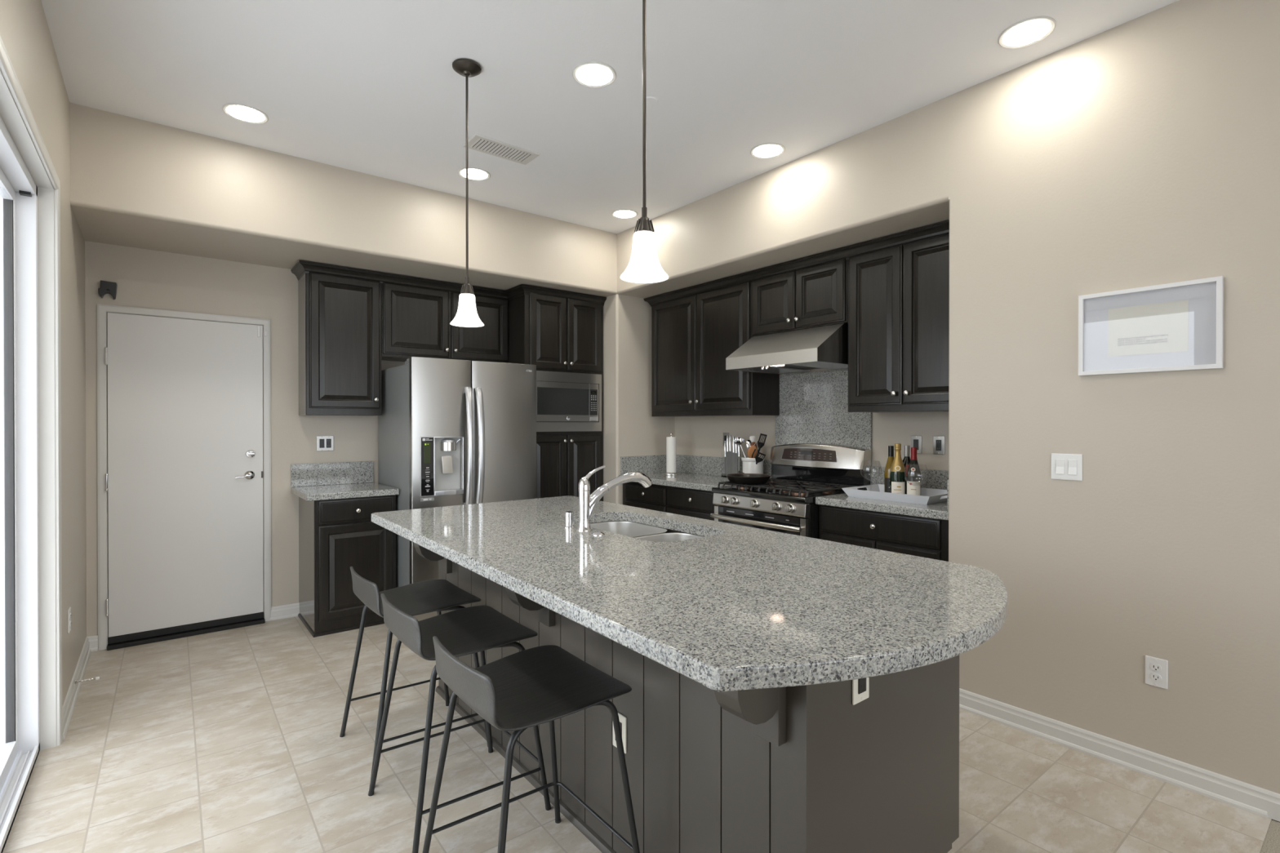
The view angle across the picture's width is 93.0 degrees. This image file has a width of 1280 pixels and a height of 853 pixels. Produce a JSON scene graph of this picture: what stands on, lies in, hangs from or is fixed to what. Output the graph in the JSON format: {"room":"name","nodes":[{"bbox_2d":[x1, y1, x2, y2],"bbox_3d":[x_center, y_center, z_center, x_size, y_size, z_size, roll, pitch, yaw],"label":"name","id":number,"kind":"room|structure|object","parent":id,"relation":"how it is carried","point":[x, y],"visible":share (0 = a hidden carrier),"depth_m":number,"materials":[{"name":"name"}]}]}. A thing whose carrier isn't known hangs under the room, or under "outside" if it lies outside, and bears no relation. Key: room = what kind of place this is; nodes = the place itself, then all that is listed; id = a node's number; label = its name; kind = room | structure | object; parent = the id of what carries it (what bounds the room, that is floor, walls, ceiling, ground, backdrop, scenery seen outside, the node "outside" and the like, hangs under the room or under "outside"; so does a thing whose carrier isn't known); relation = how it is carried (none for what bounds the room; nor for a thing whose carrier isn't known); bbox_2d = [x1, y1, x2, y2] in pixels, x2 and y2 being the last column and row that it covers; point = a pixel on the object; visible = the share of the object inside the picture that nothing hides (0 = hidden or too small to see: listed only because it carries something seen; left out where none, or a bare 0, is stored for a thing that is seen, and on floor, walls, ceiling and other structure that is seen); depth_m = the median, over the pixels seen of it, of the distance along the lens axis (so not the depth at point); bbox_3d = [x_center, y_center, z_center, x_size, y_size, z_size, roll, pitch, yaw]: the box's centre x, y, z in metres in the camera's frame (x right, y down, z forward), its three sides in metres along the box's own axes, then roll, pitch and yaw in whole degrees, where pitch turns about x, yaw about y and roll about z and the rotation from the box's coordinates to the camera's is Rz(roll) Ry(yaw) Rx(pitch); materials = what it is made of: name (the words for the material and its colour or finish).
{"room":"kitchen","nodes":[
{"label":"kitchen","id":0,"kind":"room"},
{"bbox_2d":[0,0,86,706],"bbox_3d":[-0.909,-0.122,0.447,0.160,3.040,8.430,0,0,-38],"label":"wall","id":1,"kind":"structure","parent":0,"point":[24,32],"depth_m":2.95,"materials":[{"name":"beige paint"}]},
{"bbox_2d":[0,35,62,852],"bbox_3d":[-1.778,0.155,1.549,0.192,2.477,2.759,0,0,-38],"label":"sliding glass door","id":2,"kind":"structure","parent":1,"relation":"in","point":[31,717],"depth_m":2.54,"materials":[{"name":"white paint"}]},
{"bbox_2d":[67,607,71,633],"bbox_3d":[-2.819,0.957,3.002,0.009,0.114,0.070,0,0,-38],"label":"outlet","id":3,"kind":"object","parent":1,"relation":"attached to","point":[69,608],"visible":1,"depth_m":2.99,"materials":[{"name":"white plastic"}]},
{"bbox_2d":[62,636,91,739],"bbox_3d":[-2.977,1.340,3.214,0.022,0.092,1.333,0,0,-38],"label":"baseboard","id":4,"kind":"structure","parent":1,"relation":"attached to","point":[68,705],"depth_m":3.10,"materials":[{"name":"white paint"}]},
{"bbox_2d":[75,676,99,684],"bbox_3d":[-2.869,1.315,3.155,0.093,0.024,0.023,0,0,-38],"label":"door stop","id":5,"kind":"object","parent":1,"relation":"attached to","point":[96,677],"visible":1,"depth_m":3.15,"materials":[{"name":"white metal"}]},
{"bbox_2d":[84,240,404,638],"bbox_3d":[-1.825,-0.142,5.046,4.500,3.040,0.120,0,0,-38],"label":"wall","id":6,"kind":"structure","parent":0,"point":[146,278],"depth_m":4.28,"materials":[{"name":"beige paint"}]},
{"bbox_2d":[87,635,97,652],"bbox_3d":[-3.372,1.338,3.738,0.053,0.092,0.022,0,0,-38],"label":"baseboard","id":7,"kind":"structure","parent":6,"relation":"attached to","point":[93,640],"depth_m":3.74,"materials":[{"name":"white paint"}]},
{"bbox_2d":[97,280,117,299],"bbox_3d":[-3.299,-0.846,3.766,0.087,0.105,0.054,0,0,-38],"label":"wall bracket","id":8,"kind":"object","parent":6,"relation":"attached to","point":[106,287],"visible":1,"depth_m":3.75,"materials":[{"name":"black plastic"}]},
{"bbox_2d":[97,303,271,650],"bbox_3d":[-2.970,0.312,4.013,0.922,2.141,0.083,0,0,-38],"label":"door","id":9,"kind":"structure","parent":6,"relation":"in","point":[180,517],"depth_m":3.99,"materials":[{"name":"white paint"}]},
{"bbox_2d":[270,602,299,621],"bbox_3d":[-2.560,1.335,4.380,0.188,0.092,0.022,0,0,-38],"label":"baseboard","id":10,"kind":"structure","parent":6,"relation":"attached to","point":[288,611],"depth_m":4.38,"materials":[{"name":"white paint"}]},
{"bbox_2d":[316,435,333,451],"bbox_3d":[-2.355,0.126,4.545,0.116,0.114,0.010,0,0,-38],"label":"outlet","id":11,"kind":"object","parent":6,"relation":"attached to","point":[323,442],"visible":1,"depth_m":4.54,"materials":[{"name":"white plastic"}]},
{"bbox_2d":[290,461,373,487],"bbox_3d":[-2.308,0.355,4.575,0.563,0.166,0.020,0,0,-38],"label":"backsplash","id":12,"kind":"structure","parent":6,"relation":"attached to","point":[362,472],"depth_m":4.55,"materials":[{"name":"grey stone"}]},
{"bbox_2d":[297,271,381,416],"bbox_3d":[-2.195,-0.582,4.459,0.500,1.000,0.339,0,0,-38],"label":"upper cabinet","id":13,"kind":"object","parent":6,"relation":"attached to","point":[340,317],"visible":1,"depth_m":4.34,"materials":[{"name":"brown wood"}]},
{"bbox_2d":[290,260,606,306],"bbox_3d":[-1.379,-1.102,4.817,2.426,0.070,0.353,0,0,-28],"label":"crown molding","id":14,"kind":"structure","parent":13,"relation":"attached to","point":[301,267],"depth_m":4.70,"materials":[{"name":"brown wood"}]},
{"bbox_2d":[381,281,507,363],"bbox_3d":[-1.595,-0.803,4.930,1.022,0.560,0.336,0,0,-38],"label":"upper cabinet","id":15,"kind":"object","parent":6,"relation":"attached to","point":[415,321],"visible":0.94,"depth_m":4.76,"materials":[{"name":"brown wood"}]},
{"bbox_2d":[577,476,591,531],"bbox_3d":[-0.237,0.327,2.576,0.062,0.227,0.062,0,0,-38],"label":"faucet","id":16,"kind":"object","parent":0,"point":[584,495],"depth_m":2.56,"materials":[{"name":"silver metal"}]},
{"bbox_2d":[40,0,1178,233],"bbox_3d":[0.771,-1.708,1.718,4.550,0.120,8.550,0,0,-38],"label":"ceiling","id":17,"kind":"structure","parent":0,"point":[373,87],"depth_m":2.83,"materials":[{"name":"white paint"}]},
{"bbox_2d":[222,102,268,123],"bbox_3d":[-2.081,-1.651,3.207,0.206,0.007,0.206,0,0,-38],"label":"recessed light","id":18,"kind":"object","parent":17,"relation":"in","point":[244,113],"visible":1,"depth_m":3.20,"materials":[{"name":"white paint"}]},
{"bbox_2d":[449,57,484,327],"bbox_3d":[-0.793,-1.059,2.785,0.151,1.182,0.151,0,0,-38],"label":"pendant light","id":19,"kind":"object","parent":17,"relation":"hanging from","point":[466,316],"visible":1,"depth_m":2.77,"materials":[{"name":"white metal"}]},
{"bbox_2d":[457,167,490,180],"bbox_3d":[-1.087,-1.654,3.981,0.206,0.007,0.206,0,0,-38],"label":"recessed light","id":20,"kind":"object","parent":17,"relation":"in","point":[474,173],"visible":0.94,"depth_m":3.97,"materials":[{"name":"white glass"}]},
{"bbox_2d":[462,133,540,164],"bbox_3d":[-0.826,-1.651,3.634,0.410,0.009,0.186,0,0,-38],"label":"ceiling vent","id":21,"kind":"object","parent":17,"relation":"in","point":[477,142],"visible":1,"depth_m":3.62,"materials":[{"name":"white metal"}]},
{"bbox_2d":[572,61,616,87],"bbox_3d":[-0.214,-1.649,2.850,0.206,0.007,0.206,0,0,-38],"label":"recessed light","id":22,"kind":"object","parent":17,"relation":"in","point":[590,73],"visible":1,"depth_m":2.84,"materials":[{"name":"white"}]},
{"bbox_2d":[611,208,637,218],"bbox_3d":[-0.119,-1.657,4.740,0.206,0.007,0.206,0,0,-38],"label":"recessed light","id":23,"kind":"object","parent":17,"relation":"in","point":[621,213],"visible":1,"depth_m":4.72,"materials":[{"name":"white glass"}]},
{"bbox_2d":[620,0,668,283],"bbox_3d":[0.014,-1.055,1.891,0.151,1.182,0.151,0,0,-38],"label":"pendant light","id":24,"kind":"object","parent":17,"relation":"hanging from","point":[644,266],"visible":1,"depth_m":1.88,"materials":[{"name":"white glass"}]},
{"bbox_2d":[646,96,657,105],"bbox_3d":[0.052,-1.651,3.081,0.082,0.006,0.082,0,0,-38],"label":"sprinkler cover","id":25,"kind":"object","parent":17,"relation":"attached to","point":[651,100],"visible":0.81,"depth_m":3.07,"materials":[{"name":"white paint"}]},
{"bbox_2d":[750,142,785,158],"bbox_3d":[0.766,-1.652,3.644,0.206,0.007,0.206,0,0,-38],"label":"recessed light","id":26,"kind":"object","parent":17,"relation":"in","point":[766,150],"visible":1,"depth_m":3.63,"materials":[{"name":"white"}]},
{"bbox_2d":[997,16,1056,48],"bbox_3d":[1.619,-1.648,2.545,0.206,0.007,0.206,0,0,-38],"label":"recessed light","id":27,"kind":"object","parent":17,"relation":"in","point":[1029,31],"visible":1,"depth_m":2.53,"materials":[{"name":"white"}]},
{"bbox_2d":[2,616,1271,852],"bbox_3d":[-0.376,1.426,3.181,4.550,0.080,4.855,0,0,-38],"label":"floor","id":28,"kind":"structure","parent":0,"point":[229,740],"depth_m":2.41,"materials":[{"name":"tile"}]},
{"bbox_2d":[297,494,395,637],"bbox_3d":[-2.103,0.932,4.356,0.528,0.898,0.624,0,0,-38],"label":"base cabinet","id":29,"kind":"object","parent":28,"relation":"on","point":[336,535],"visible":0.93,"depth_m":4.11,"materials":[{"name":"brown wood"}]},
{"bbox_2d":[290,482,399,501],"bbox_3d":[-2.120,0.461,4.352,0.580,0.044,0.604,0,0,-38],"label":"countertop","id":30,"kind":"structure","parent":29,"relation":"on","point":[310,493],"depth_m":4.20,"materials":[{"name":"grey stone"}]},
{"bbox_2d":[339,566,488,788],"bbox_3d":[-0.993,1.004,2.677,0.503,0.773,0.510,0,0,-38],"label":"bar stool","id":31,"kind":"object","parent":28,"relation":"on","point":[425,597],"visible":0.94,"depth_m":2.63,"materials":[{"name":"grey"}]},
{"bbox_2d":[377,356,536,621],"bbox_3d":[-1.393,0.453,4.671,0.943,1.853,0.919,0,0,-38],"label":"refrigerator","id":32,"kind":"object","parent":28,"relation":"on","point":[451,432],"visible":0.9,"depth_m":4.31,"materials":[{"name":"grey metal"}]},
{"bbox_2d":[368,593,551,852],"bbox_3d":[-0.674,1.006,2.248,0.503,0.773,0.510,0,0,-38],"label":"bar stool","id":33,"kind":"object","parent":28,"relation":"on","point":[465,631],"visible":0.94,"depth_m":2.20,"materials":[{"name":"grey plastic"}]},
{"bbox_2d":[422,635,639,852],"bbox_3d":[-0.326,1.008,1.793,0.503,0.773,0.510,0,0,-38],"label":"bar stool","id":34,"kind":"object","parent":28,"relation":"on","point":[518,691],"visible":1,"depth_m":1.75,"materials":[{"name":"black plastic"}]},
{"bbox_2d":[507,293,603,501],"bbox_3d":[-0.797,0.132,5.374,0.774,2.490,0.636,0,0,-38],"label":"tall cabinet","id":35,"kind":"object","parent":28,"relation":"on","point":[551,333],"visible":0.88,"depth_m":5.12,"materials":[{"name":"brown wood"}]},
{"bbox_2d":[536,370,601,431],"bbox_3d":[-0.754,-0.209,5.317,0.712,0.501,0.466,0,0,-38],"label":"microwave","id":36,"kind":"object","parent":35,"relation":"in","point":[566,402],"visible":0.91,"depth_m":5.14,"materials":[{"name":"silver metal"}]},
{"bbox_2d":[622,481,667,512],"bbox_3d":[0.251,0.921,5.229,0.656,0.912,0.590,0,0,-38],"label":"base cabinet","id":37,"kind":"object","parent":28,"relation":"on","point":[654,497],"visible":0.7,"depth_m":5.00,"materials":[{"name":"brown wood"}]},
{"bbox_2d":[413,520,959,852],"bbox_3d":[-0.108,0.938,2.463,0.927,0.903,2.309,0,0,-38],"label":"kitchen island","id":38,"kind":"object","parent":28,"relation":"on","point":[798,769],"visible":0.59,"depth_m":1.68,"materials":[{"name":"grey paint"}]},
{"bbox_2d":[613,712,626,753],"bbox_3d":[-0.066,0.968,1.926,0.009,0.114,0.070,0,0,-38],"label":"outlet","id":39,"kind":"object","parent":38,"relation":"attached to","point":[623,720],"visible":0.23,"depth_m":1.91,"materials":[{"name":"beige plastic"}]},
{"bbox_2d":[371,495,1008,692],"bbox_3d":[-0.088,0.464,2.400,1.231,0.045,2.690,0,0,-38],"label":"island countertop","id":40,"kind":"structure","parent":38,"relation":"on","point":[732,607],"depth_m":1.66,"materials":[{"name":"grey stone"}]},
{"bbox_2d":[564,511,574,528],"bbox_3d":[-0.309,0.406,2.659,0.048,0.068,0.048,0,0,-38],"label":"air gap","id":41,"kind":"object","parent":40,"relation":"on","point":[569,516],"visible":1,"depth_m":2.64,"materials":[{"name":"silver metal"}]},
{"bbox_2d":[591,531,604,535],"bbox_3d":[-0.170,0.435,2.476,0.052,0.013,0.052,0,0,-38],"label":"cap","id":42,"kind":"object","parent":40,"relation":"on","point":[596,533],"visible":1,"depth_m":2.46,"materials":[{"name":"silver metal"}]},
{"bbox_2d":[577,465,652,531],"bbox_3d":[-0.104,0.304,2.681,0.399,0.272,0.062,0,0,-38],"label":"kitchen faucet","id":43,"kind":"object","parent":40,"relation":"on","point":[588,501],"visible":1,"depth_m":2.59,"materials":[{"name":"silver metal"}]},
{"bbox_2d":[590,520,704,542],"bbox_3d":[-0.010,0.584,2.723,0.430,0.191,0.810,0,0,-38],"label":"sink","id":44,"kind":"object","parent":40,"relation":"in","point":[631,529],"visible":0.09,"depth_m":3.02,"materials":[{"name":"silver metal"}]},
{"bbox_2d":[852,677,869,705],"bbox_3d":[0.549,0.625,1.506,0.070,0.114,0.009,0,0,-38],"label":"outlet","id":45,"kind":"object","parent":38,"relation":"attached to","point":[860,687],"visible":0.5,"depth_m":1.50,"materials":[{"name":"beige plastic"}]},
{"bbox_2d":[666,486,716,520],"bbox_3d":[0.626,0.923,4.755,0.656,0.912,0.615,0,0,-38],"label":"base cabinet","id":46,"kind":"object","parent":28,"relation":"on","point":[693,503],"visible":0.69,"depth_m":4.58,"materials":[{"name":"brown wood"}]},
{"bbox_2d":[618,471,771,491],"bbox_3d":[0.445,0.444,4.989,0.651,0.045,1.209,0,0,-38],"label":"countertop","id":47,"kind":"structure","parent":46,"relation":"on","point":[686,480],"depth_m":4.79,"materials":[{"name":"grey stone"}]},
{"bbox_2d":[661,433,681,475],"bbox_3d":[0.272,0.239,5.269,0.176,0.362,0.176,0,0,-38],"label":"paper towel roll","id":48,"kind":"object","parent":47,"relation":"on","point":[671,442],"visible":1,"depth_m":5.23,"materials":[{"name":"white paper"}]},
{"bbox_2d":[741,457,764,474],"bbox_3d":[0.879,0.332,4.733,0.176,0.181,0.176,0,0,-38],"label":"utensil crock","id":49,"kind":"object","parent":47,"relation":"on","point":[748,464],"visible":0.57,"depth_m":4.66,"materials":[{"name":"white ceramic"}]},
{"bbox_2d":[733,437,746,457],"bbox_3d":[0.816,0.247,4.766,0.078,0.317,0.181,0,0,-38],"label":"ladle","id":50,"kind":"object","parent":49,"relation":"in","point":[742,440],"visible":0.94,"depth_m":4.80,"materials":[{"name":"silver metal"}]},
{"bbox_2d":[746,440,751,449],"bbox_3d":[0.871,0.254,4.749,0.083,0.300,0.037,0,0,39],"label":"serving spoon","id":51,"kind":"object","parent":49,"relation":"in","point":[748,442],"visible":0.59,"depth_m":4.75,"materials":[{"name":"silver metal"}]},
{"bbox_2d":[747,445,756,457],"bbox_3d":[0.862,0.275,4.702,0.079,0.258,0.042,0,0,35],"label":"wooden spoon","id":52,"kind":"object","parent":49,"relation":"in","point":[751,449],"visible":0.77,"depth_m":4.69,"materials":[{"name":"brown wood"}]},
{"bbox_2d":[749,435,755,443],"bbox_3d":[0.896,0.238,4.758,0.038,0.331,0.071,0,0,-38],"label":"spatula","id":53,"kind":"object","parent":49,"relation":"in","point":[752,438],"visible":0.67,"depth_m":4.77,"materials":[{"name":"white plastic"}]},
{"bbox_2d":[751,448,759,457],"bbox_3d":[0.868,0.288,4.674,0.047,0.236,0.114,0,0,-38],"label":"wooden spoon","id":54,"kind":"object","parent":49,"relation":"in","point":[754,449],"visible":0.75,"depth_m":4.64,"materials":[{"name":"brown wood"}]},
{"bbox_2d":[755,452,765,464],"bbox_3d":[0.886,0.299,4.666,0.052,0.216,0.186,0,0,-29],"label":"slotted spoon","id":55,"kind":"object","parent":49,"relation":"in","point":[757,459],"visible":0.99,"depth_m":4.62,"materials":[{"name":"black plastic"}]},
{"bbox_2d":[756,433,767,456],"bbox_3d":[0.910,0.229,4.693,0.042,0.353,0.153,0,0,-38],"label":"slotted turner","id":56,"kind":"object","parent":49,"relation":"in","point":[760,444],"visible":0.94,"depth_m":4.66,"materials":[{"name":"black plastic"}]},
{"bbox_3d":[0.738,0.309,4.870,0.060,0.225,0.190,0,0,-38],"label":"stand","id":57,"kind":"object","parent":47,"relation":"on","visible":0},
{"bbox_2d":[724,440,726,474],"bbox_3d":[0.692,0.263,4.929,0.018,0.296,0.024,0,0,-38],"label":"kitchen knife","id":58,"kind":"object","parent":57,"relation":"in","point":[725,442],"visible":0.96,"depth_m":4.93,"materials":[{"name":"silver metal"}]},
{"bbox_2d":[726,435,728,474],"bbox_3d":[0.708,0.242,4.908,0.018,0.339,0.024,0,0,-38],"label":"kitchen knife","id":59,"kind":"object","parent":57,"relation":"in","point":[727,436],"visible":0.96,"depth_m":4.91,"materials":[{"name":"silver metal"}]},
{"bbox_2d":[728,435,732,474],"bbox_3d":[0.725,0.239,4.887,0.018,0.344,0.040,0,0,-38],"label":"kitchen knife","id":60,"kind":"object","parent":57,"relation":"in","point":[730,451],"visible":0.96,"depth_m":4.88,"materials":[{"name":"silver metal"}]},
{"bbox_2d":[732,435,734,473],"bbox_3d":[0.748,0.245,4.857,0.018,0.334,0.030,0,0,-38],"label":"kitchen knife","id":61,"kind":"object","parent":57,"relation":"in","point":[733,438],"visible":0.94,"depth_m":4.85,"materials":[{"name":"silver metal"}]},
{"bbox_2d":[734,436,737,473],"bbox_3d":[0.766,0.246,4.835,0.018,0.332,0.025,0,0,-38],"label":"kitchen knife","id":62,"kind":"object","parent":57,"relation":"in","point":[736,437],"visible":0.94,"depth_m":4.83,"materials":[{"name":"silver metal"}]},
{"bbox_2d":[737,440,740,473],"bbox_3d":[0.785,0.260,4.811,0.018,0.304,0.024,0,0,-38],"label":"kitchen knife","id":63,"kind":"object","parent":57,"relation":"in","point":[739,441],"visible":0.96,"depth_m":4.81,"materials":[{"name":"silver metal"}]},
{"bbox_2d":[710,443,871,538],"bbox_3d":[1.006,0.752,4.151,0.775,1.260,0.784,0,0,-38],"label":"gas range","id":64,"kind":"object","parent":28,"relation":"on","point":[802,473],"visible":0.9,"depth_m":4.07,"materials":[{"name":"silver metal"}]},
{"bbox_2d":[720,470,771,484],"bbox_3d":[0.733,0.357,4.242,0.324,0.064,0.384,0,0,-38],"label":"frying pan","id":65,"kind":"object","parent":64,"relation":"on","point":[741,477],"visible":1,"depth_m":4.12,"materials":[{"name":"black metal"}]},
{"bbox_2d":[711,484,844,504],"bbox_3d":[0.999,0.444,4.143,0.654,0.039,0.784,0,0,-38],"label":"cooktop","id":66,"kind":"object","parent":64,"relation":"in","point":[733,491],"depth_m":3.92,"materials":[{"name":"black metal"}]},
{"bbox_2d":[818,504,948,561],"bbox_3d":[1.560,0.928,3.575,0.656,0.912,0.799,0,0,-38],"label":"base cabinet","id":67,"kind":"object","parent":28,"relation":"on","point":[924,537],"visible":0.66,"depth_m":3.35,"materials":[{"name":"black wood"}]},
{"bbox_2d":[815,493,948,520],"bbox_3d":[1.566,0.450,3.573,0.651,0.045,0.794,0,0,-38],"label":"countertop","id":68,"kind":"structure","parent":67,"relation":"on","point":[937,510],"depth_m":3.35,"materials":[{"name":"grey stone"}]},
{"bbox_2d":[841,484,946,504],"bbox_3d":[1.557,0.402,3.621,0.410,0.050,0.540,0,0,-38],"label":"serving tray","id":69,"kind":"object","parent":68,"relation":"on","point":[928,495],"visible":0.77,"depth_m":3.55,"materials":[{"name":"white paint"}]},
{"bbox_2d":[884,445,893,493],"bbox_3d":[1.544,0.269,3.737,0.079,0.301,0.078,0,0,-38],"label":"wine bottle","id":70,"kind":"object","parent":69,"relation":"on","point":[891,448],"visible":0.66,"depth_m":3.72,"materials":[{"name":"green glass"}]},
{"bbox_2d":[889,443,906,493],"bbox_3d":[1.539,0.260,3.622,0.088,0.319,0.094,0,0,1],"label":"wine bottle","id":71,"kind":"object","parent":69,"relation":"on","point":[897,474],"visible":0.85,"depth_m":3.60,"materials":[{"name":"green glass"}]},
{"bbox_2d":[902,444,911,494],"bbox_3d":[1.625,0.266,3.693,0.075,0.306,0.076,0,0,-38],"label":"wine bottle","id":72,"kind":"object","parent":69,"relation":"on","point":[906,460],"visible":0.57,"depth_m":3.68,"materials":[{"name":"black glass"}]},
{"bbox_2d":[906,447,920,495],"bbox_3d":[1.607,0.270,3.562,0.078,0.300,0.078,0,0,-9],"label":"wine bottle","id":73,"kind":"object","parent":69,"relation":"on","point":[913,473],"visible":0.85,"depth_m":3.54,"materials":[{"name":"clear glass"}]},
{"bbox_2d":[603,293,675,504],"bbox_3d":[-0.131,0.114,5.807,0.800,2.522,0.790,0,0,-38],"label":"wall pier","id":74,"kind":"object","parent":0,"point":[629,427],"visible":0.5,"depth_m":5.36,"materials":[{"name":"beige paint"}]},
{"bbox_2d":[69,0,1279,298],"bbox_3d":[0.853,-1.389,1.772,4.255,0.518,8.330,0,0,-38],"label":"wall","id":75,"kind":"structure","parent":0,"point":[136,183],"depth_m":3.42,"materials":[{"name":"beige paint"}]},
{"bbox_2d":[643,219,949,306],"bbox_3d":[1.050,-1.100,4.437,0.381,0.070,2.799,0,0,-38],"label":"crown molding","id":76,"kind":"structure","parent":75,"relation":"attached to","point":[940,228],"depth_m":4.02,"materials":[{"name":"brown wood"}]},
{"bbox_2d":[675,368,948,490],"bbox_3d":[1.248,0.119,4.603,0.130,2.522,2.810,0,0,-38],"label":"wall","id":77,"kind":"structure","parent":0,"point":[701,436],"depth_m":4.09,"materials":[{"name":"beige paint"}]},
{"bbox_2d":[620,454,771,478],"bbox_3d":[0.445,0.342,5.002,0.634,0.158,1.187,0,0,-38],"label":"backsplash","id":78,"kind":"structure","parent":77,"relation":"attached to","point":[710,465],"depth_m":5.37,"materials":[{"name":"grey stone"}]},
{"bbox_2d":[651,281,780,417],"bbox_3d":[0.577,-0.586,5.037,0.376,0.997,1.172,0,0,-38],"label":"upper cabinet","id":79,"kind":"object","parent":77,"relation":"attached to","point":[693,336],"visible":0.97,"depth_m":4.85,"materials":[{"name":"brown wood"}]},
{"bbox_2d":[723,432,728,446],"bbox_3d":[0.729,0.110,5.148,0.009,0.114,0.070,0,0,-38],"label":"outlet","id":80,"kind":"object","parent":77,"relation":"attached to","point":[725,434],"visible":0.52,"depth_m":5.15,"materials":[{"name":"silver metal"}]},
{"bbox_2d":[752,257,848,336],"bbox_3d":[1.187,-0.874,4.264,0.376,0.414,0.790,0,0,-38],"label":"upper cabinet","id":81,"kind":"object","parent":77,"relation":"attached to","point":[815,295],"visible":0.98,"depth_m":4.12,"materials":[{"name":"brown wood"}]},
{"bbox_2d":[725,323,848,373],"bbox_3d":[1.088,-0.524,4.198,0.618,0.276,0.766,0,0,-38],"label":"range hood","id":82,"kind":"object","parent":81,"relation":"attached to","point":[826,347],"visible":0.94,"depth_m":3.98,"materials":[{"name":"silver metal"}]},
{"bbox_2d":[775,368,871,484],"bbox_3d":[1.308,0.011,4.407,0.018,0.824,0.810,0,0,-38],"label":"backsplash","id":83,"kind":"structure","parent":77,"relation":"attached to","point":[814,406],"depth_m":4.40,"materials":[{"name":"grey stone"}]},
{"bbox_2d":[848,233,949,413],"bbox_3d":[1.675,-0.584,3.648,0.376,0.987,0.781,0,0,-38],"label":"upper cabinet","id":84,"kind":"object","parent":77,"relation":"attached to","point":[899,295],"visible":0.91,"depth_m":3.58,"materials":[{"name":"brown wood"}]},
{"bbox_2d":[871,466,948,489],"bbox_3d":[1.802,0.347,3.782,0.020,0.158,0.783,0,0,-38],"label":"backsplash","id":85,"kind":"structure","parent":77,"relation":"attached to","point":[930,478],"depth_m":3.78,"materials":[{"name":"grey stone"}]},
{"bbox_2d":[911,435,921,453],"bbox_3d":[1.752,0.115,3.854,0.009,0.114,0.070,0,0,-38],"label":"outlet","id":86,"kind":"object","parent":77,"relation":"attached to","point":[916,441],"visible":0.69,"depth_m":3.84,"materials":[{"name":"silver metal"}]},
{"bbox_2d":[933,435,944,454],"bbox_3d":[1.841,0.116,3.742,0.010,0.114,0.070,0,0,-38],"label":"outlet","id":87,"kind":"object","parent":77,"relation":"attached to","point":[938,441],"visible":1,"depth_m":3.74,"materials":[{"name":"silver metal"}]},
{"bbox_2d":[948,105,1279,794],"bbox_3d":[3.325,0.133,1.439,0.800,2.522,4.730,0,0,-38],"label":"wall","id":88,"kind":"structure","parent":0,"point":[1166,546],"depth_m":2.47,"materials":[{"name":"beige paint"}]},
{"bbox_2d":[946,480,948,511],"bbox_3d":[1.815,0.349,3.279,0.624,0.158,0.021,0,0,-38],"label":"backsplash","id":89,"kind":"structure","parent":88,"relation":"attached to","point":[947,480],"depth_m":3.09,"materials":[{"name":"grey stone"}]},
{"bbox_2d":[1051,453,1082,480],"bbox_3d":[1.856,0.176,2.643,0.010,0.114,0.116,0,0,-38],"label":"light switch","id":90,"kind":"object","parent":88,"relation":"attached to","point":[1064,466],"visible":1,"depth_m":2.64,"materials":[{"name":"white plastic"}]},
{"bbox_2d":[1055,458,1064,474],"bbox_3d":[1.839,0.176,2.659,0.004,0.065,0.033,0,0,-38],"label":"rocker switch","id":91,"kind":"object","parent":90,"relation":"attached to","point":[1060,463],"depth_m":2.66,"materials":[{"name":"white plastic"}]},
{"bbox_2d":[1067,459,1076,475],"bbox_3d":[1.867,0.176,2.623,0.004,0.065,0.033,0,0,-38],"label":"rocker switch","id":92,"kind":"object","parent":90,"relation":"attached to","point":[1072,464],"depth_m":2.62,"materials":[{"name":"white plastic"}]},
{"bbox_2d":[959,688,1279,822],"bbox_3d":[2.444,1.346,1.895,0.022,0.092,2.930,0,0,-38],"label":"baseboard","id":93,"kind":"structure","parent":88,"relation":"attached to","point":[1263,802],"depth_m":2.46,"materials":[{"name":"white paint"}]},
{"bbox_2d":[1078,275,1223,375],"bbox_3d":[2.019,-0.387,2.424,0.023,0.340,0.448,0,0,-38],"label":"framed picture","id":94,"kind":"object","parent":88,"relation":"attached to","point":[1179,326],"visible":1,"depth_m":2.41,"materials":[{"name":"white paint"}]},
{"bbox_2d":[1145,655,1168,689],"bbox_3d":[2.046,0.975,2.407,0.009,0.114,0.070,0,0,-38],"label":"outlet","id":95,"kind":"object","parent":88,"relation":"attached to","point":[1156,668],"visible":1,"depth_m":2.40,"materials":[{"name":"white plastic"}]},
{"bbox_2d":[1151,663,1161,671],"bbox_3d":[2.044,0.955,2.406,0.004,0.027,0.033,0,0,-38],"label":"receptacle","id":96,"kind":"object","parent":95,"relation":"attached to","point":[1154,667],"depth_m":2.40,"materials":[{"name":"white plastic"}]},
{"bbox_2d":[1151,673,1161,681],"bbox_3d":[2.044,0.994,2.406,0.004,0.027,0.033,0,0,-38],"label":"receptacle","id":97,"kind":"object","parent":95,"relation":"attached to","point":[1154,677],"depth_m":2.40,"materials":[{"name":"white plastic"}]},
{"bbox_2d":[1260,819,1279,852],"bbox_3d":[2.277,1.443,-0.172,4.550,0.076,3.695,0,0,-38],"label":"floor","id":98,"kind":"structure","parent":0,"point":[1271,844],"depth_m":2.05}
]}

